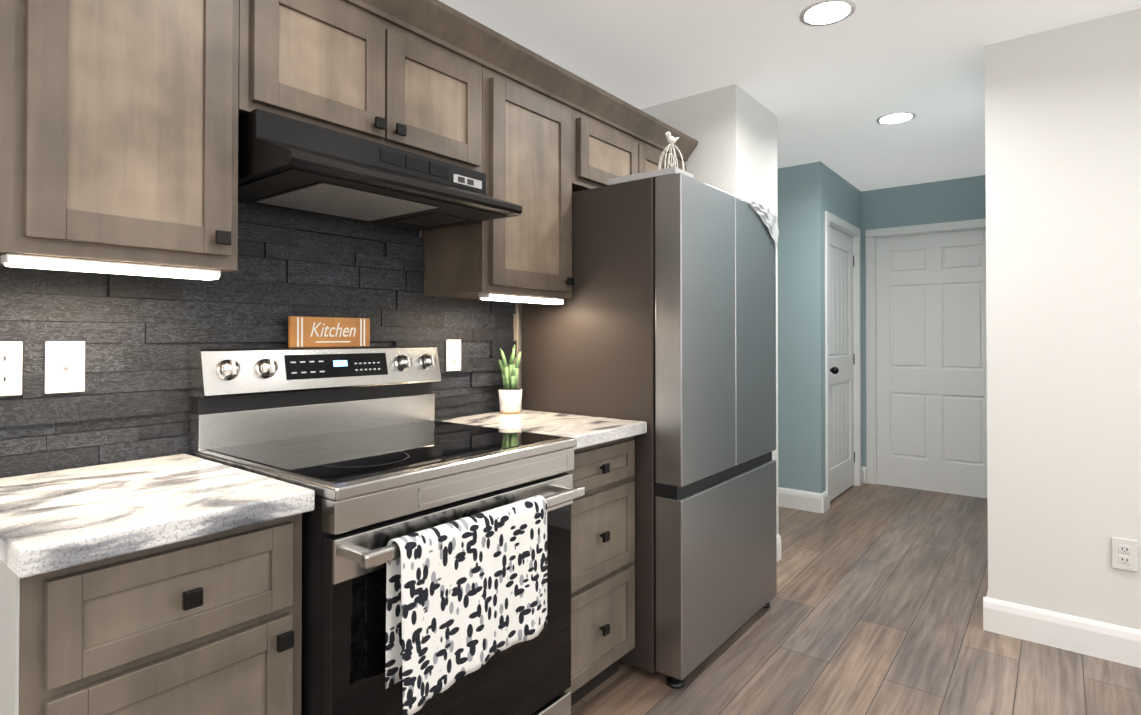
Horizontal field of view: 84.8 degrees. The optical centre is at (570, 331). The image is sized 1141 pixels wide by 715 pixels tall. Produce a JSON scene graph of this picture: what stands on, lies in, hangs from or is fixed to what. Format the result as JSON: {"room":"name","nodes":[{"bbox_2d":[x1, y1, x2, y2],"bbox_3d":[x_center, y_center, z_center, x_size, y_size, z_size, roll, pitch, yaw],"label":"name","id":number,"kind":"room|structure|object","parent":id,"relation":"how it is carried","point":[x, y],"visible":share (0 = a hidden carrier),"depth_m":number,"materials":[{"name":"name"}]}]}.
{"room":"kitchen","nodes":[
{"label":"kitchen","id":0,"kind":"room"},
{"bbox_2d":[420,231,521,409],"bbox_3d":[-1.388,0.009,1.241,0.120,2.430,5.450,0,-1,38],"label":"wall","id":1,"kind":"structure","parent":0,"point":[520,340],"depth_m":2.65,"materials":[{"name":"white paint"}]},
{"bbox_2d":[0,0,251,272],"bbox_3d":[-1.012,-0.552,1.354,0.334,0.823,0.435,0,-1,38],"label":"upper cabinet","id":2,"kind":"object","parent":1,"relation":"attached to","point":[118,130],"depth_m":1.25,"materials":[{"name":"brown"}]},
{"bbox_2d":[1,253,220,279],"bbox_3d":[-0.923,-0.130,1.284,0.051,0.021,0.366,0,-1,38],"label":"under-cabinet light","id":3,"kind":"object","parent":2,"relation":"attached to","point":[45,262],"depth_m":1.24,"materials":[{"name":"white plastic"}]},
{"bbox_2d":[0,201,517,477],"bbox_3d":[-0.817,-0.068,1.850,0.030,0.875,1.912,0,-1,38],"label":"backsplash","id":4,"kind":"structure","parent":1,"relation":"attached to","point":[141,336],"depth_m":1.63,"materials":[{"name":"black stone"}]},
{"bbox_2d":[0,341,22,395],"bbox_3d":[-1.205,0.080,1.319,0.010,0.116,0.072,0,-1,38],"label":"outlet","id":5,"kind":"object","parent":4,"relation":"attached to","point":[11,353],"visible":1,"depth_m":1.33,"materials":[{"name":"white plastic"}]},
{"bbox_2d":[45,341,84,393],"bbox_3d":[-1.135,0.080,1.404,0.016,0.116,0.072,0,-1,38],"label":"light switch","id":6,"kind":"object","parent":4,"relation":"attached to","point":[64,366],"visible":1,"depth_m":1.40,"materials":[{"name":"white plastic"}]},
{"bbox_2d":[446,340,460,370],"bbox_3d":[-0.432,0.089,2.308,0.009,0.116,0.072,0,-1,38],"label":"outlet","id":7,"kind":"object","parent":4,"relation":"attached to","point":[453,355],"visible":1,"depth_m":2.30,"materials":[{"name":"white plastic"}]},
{"bbox_2d":[252,0,491,179],"bbox_3d":[-0.640,-0.734,1.831,0.334,0.450,0.768,0,-1,38],"label":"upper cabinet","id":8,"kind":"object","parent":1,"relation":"attached to","point":[413,76],"depth_m":1.72,"materials":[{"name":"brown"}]},
{"bbox_2d":[238,108,521,230],"bbox_3d":[-0.560,-0.425,1.756,0.487,0.157,0.722,0,-1,38],"label":"range hood","id":9,"kind":"object","parent":8,"relation":"attached to","point":[284,162],"visible":1,"depth_m":1.60,"materials":[{"name":"black metal"}]},
{"bbox_2d":[421,32,579,298],"bbox_3d":[-0.256,-0.540,2.321,0.334,0.828,0.476,0,-1,38],"label":"upper cabinet","id":10,"kind":"object","parent":1,"relation":"attached to","point":[536,103],"depth_m":2.19,"materials":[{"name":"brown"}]},
{"bbox_2d":[479,293,563,303],"bbox_3d":[-0.168,-0.115,2.249,0.051,0.021,0.400,0,-1,38],"label":"under-cabinet light","id":11,"kind":"object","parent":10,"relation":"attached to","point":[484,296],"depth_m":2.20,"materials":[{"name":"white plastic"}]},
{"bbox_2d":[580,80,651,190],"bbox_3d":[0.050,-0.762,2.714,0.334,0.378,0.515,0,-1,38],"label":"upper cabinet","id":12,"kind":"object","parent":1,"relation":"attached to","point":[616,139],"depth_m":2.58,"materials":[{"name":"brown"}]},
{"bbox_2d":[652,120,691,170],"bbox_3d":[0.301,-0.759,3.034,0.334,0.378,0.535,0,-1,38],"label":"upper cabinet","id":13,"kind":"object","parent":1,"relation":"attached to","point":[659,140],"depth_m":2.94,"materials":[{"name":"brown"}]},
{"bbox_2d":[640,84,777,534],"bbox_3d":[0.692,0.029,3.429,0.700,2.430,0.560,0,-1,38],"label":"wall","id":14,"kind":"structure","parent":0,"point":[731,130],"depth_m":3.12,"materials":[{"name":"white paint"}]},
{"bbox_2d":[777,534,780,561],"bbox_3d":[0.979,1.175,3.203,0.016,0.133,0.546,0,-1,38],"label":"baseboard","id":15,"kind":"structure","parent":14,"relation":"attached to","point":[778,536],"depth_m":3.39,"materials":[{"name":"white wood"}]},
{"bbox_2d":[439,0,1140,190],"bbox_3d":[0.562,-1.233,1.554,5.820,0.060,8.330,0,-1,38],"label":"ceiling","id":16,"kind":"structure","parent":0,"point":[827,95],"depth_m":2.73,"materials":[{"name":"white paint"}]},
{"bbox_2d":[799,0,855,25],"bbox_3d":[0.962,-1.194,2.340,0.195,0.007,0.195,0,-1,32],"label":"recessed light","id":17,"kind":"object","parent":16,"relation":"in","point":[824,12],"depth_m":2.33,"materials":[{"name":"white plastic"}]},
{"bbox_2d":[876,111,915,124],"bbox_3d":[1.807,-1.183,3.469,0.195,0.007,0.195,0,-1,32],"label":"recessed light","id":18,"kind":"object","parent":16,"relation":"in","point":[896,117],"depth_m":3.46,"materials":[{"name":"white"}]},
{"bbox_2d":[777,161,825,492],"bbox_3d":[0.933,0.043,5.018,2.120,2.430,0.120,0,-1,38],"label":"wall","id":19,"kind":"structure","parent":0,"point":[801,319],"depth_m":4.38,"materials":[{"name":"teal paint"}]},
{"bbox_2d":[778,487,827,512],"bbox_3d":[0.949,1.191,4.918,2.016,0.133,0.030,0,-1,38],"label":"baseboard","id":20,"kind":"structure","parent":19,"relation":"attached to","point":[788,498],"depth_m":4.37,"materials":[{"name":"white wood"}]},
{"bbox_2d":[825,165,861,466],"bbox_3d":[2.072,0.042,4.851,0.120,2.430,1.020,0,-1,38],"label":"wall","id":21,"kind":"structure","parent":0,"point":[842,198],"depth_m":4.82,"materials":[{"name":"teal paint"}]},
{"bbox_2d":[571,483,1140,714],"bbox_3d":[0.562,1.257,1.532,5.820,0.060,8.330,0,-1,38],"label":"floor","id":22,"kind":"structure","parent":0,"point":[876,605],"depth_m":2.45,"materials":[{"name":"brown wood"}]},
{"bbox_2d":[0,454,314,714],"bbox_3d":[-0.877,0.766,1.231,0.621,0.915,0.444,0,-1,38],"label":"base cabinet","id":23,"kind":"object","parent":22,"relation":"on","point":[168,585],"visible":1,"depth_m":1.06,"materials":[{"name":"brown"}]},
{"bbox_2d":[190,346,584,714],"bbox_3d":[-0.460,0.637,1.677,0.730,1.181,0.756,0,-1,38],"label":"range","id":24,"kind":"object","parent":22,"relation":"on","point":[369,449],"visible":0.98,"depth_m":1.58,"materials":[{"name":"silver metal"}]},
{"bbox_2d":[288,316,369,347],"bbox_3d":[-0.723,0.003,1.889,0.018,0.090,0.260,0,-1,38],"label":"sign plaque","id":25,"kind":"object","parent":24,"relation":"on","point":[325,332],"visible":1,"depth_m":1.87,"materials":[{"name":"brown wood"}]},
{"bbox_2d":[385,495,546,714],"bbox_3d":[-0.211,0.588,1.412,0.065,0.342,0.445,0,-1,38],"label":"towel","id":26,"kind":"object","parent":24,"relation":"hanging from","point":[466,595],"visible":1,"depth_m":1.35,"materials":[{"name":"white fabric"}]},
{"bbox_2d":[436,410,646,705],"bbox_3d":[-0.119,0.775,2.199,0.621,0.915,0.473,0,-1,38],"label":"base cabinet","id":27,"kind":"object","parent":22,"relation":"on","point":[602,574],"visible":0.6,"depth_m":2.06,"materials":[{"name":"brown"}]},
{"bbox_2d":[498,345,521,413],"bbox_3d":[-0.236,0.185,2.443,0.094,0.268,0.098,0,-1,38],"label":"potted plant","id":28,"kind":"object","parent":27,"relation":"on","point":[510,397],"visible":1,"depth_m":2.42,"materials":[{"name":"green plant"}]},
{"bbox_2d":[522,167,778,688],"bbox_3d":[0.373,0.337,2.706,0.755,1.800,0.908,0,-1,38],"label":"fridge","id":29,"kind":"object","parent":22,"relation":"on","point":[662,322],"visible":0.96,"depth_m":2.30,"materials":[{"name":"grey metal"}]},
{"bbox_2d":[658,132,684,170],"bbox_3d":[0.366,-0.641,2.256,0.099,0.147,0.107,0,-1,38],"label":"bird ornament","id":30,"kind":"object","parent":29,"relation":"on","point":[672,140],"visible":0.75,"depth_m":2.25,"materials":[{"name":"white"}]},
{"bbox_2d":[861,175,985,466],"bbox_3d":[2.888,0.043,4.936,1.300,2.430,0.120,0,-1,38],"label":"wall","id":31,"kind":"structure","parent":0,"point":[959,199],"depth_m":4.99,"materials":[{"name":"teal paint"}]},
{"bbox_2d":[985,8,1140,629],"bbox_3d":[2.807,0.014,1.831,2.640,2.430,0.120,0,-1,38],"label":"wall","id":32,"kind":"structure","parent":0,"point":[1063,202],"depth_m":2.44,"materials":[{"name":"white paint"}]},
{"bbox_2d":[983,594,1140,667],"bbox_3d":[2.759,1.162,1.772,2.656,0.133,0.016,0,-1,38],"label":"baseboard","id":33,"kind":"structure","parent":32,"relation":"attached to","point":[1105,641],"depth_m":2.42,"materials":[{"name":"white wood"}]},
{"bbox_2d":[1112,537,1137,571],"bbox_3d":[2.058,0.829,2.319,0.072,0.116,0.009,0,-1,38],"label":"outlet","id":34,"kind":"object","parent":32,"relation":"attached to","point":[1124,554],"visible":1,"depth_m":2.32,"materials":[{"name":"white plastic"}]},
{"bbox_3d":[2.503,0.207,4.581,1.150,2.095,1.170,0,-1,38],"label":"wall","id":35,"kind":"structure","parent":0,"visible":0},
{"bbox_2d":[829,225,854,500],"bbox_3d":[2.082,0.234,4.772,0.120,2.020,0.822,0,-1,38],"label":"hall door","id":36,"kind":"structure","parent":35,"relation":"in","point":[842,359],"depth_m":4.82,"materials":[{"name":"white wood"}]},
{"bbox_2d":[825,211,861,508],"bbox_3d":[2.041,0.206,4.797,0.136,2.101,0.952,0,-1,38],"label":"door frame","id":37,"kind":"structure","parent":35,"relation":"attached to","point":[842,225],"depth_m":5.08,"materials":[{"name":"white wood"}]},
{"bbox_2d":[865,218,986,497],"bbox_3d":[2.883,0.207,4.928,0.992,2.101,0.136,0,-1,38],"label":"door frame","id":38,"kind":"structure","parent":35,"relation":"attached to","point":[871,235],"depth_m":5.15,"materials":[{"name":"white wood"}]},
{"bbox_2d":[876,228,986,496],"bbox_3d":[2.878,0.236,4.922,0.850,2.020,0.041,0,-1,38],"label":"door","id":39,"kind":"structure","parent":35,"relation":"in","point":[931,366],"depth_m":4.92,"materials":[{"name":"white wood"}]}
]}

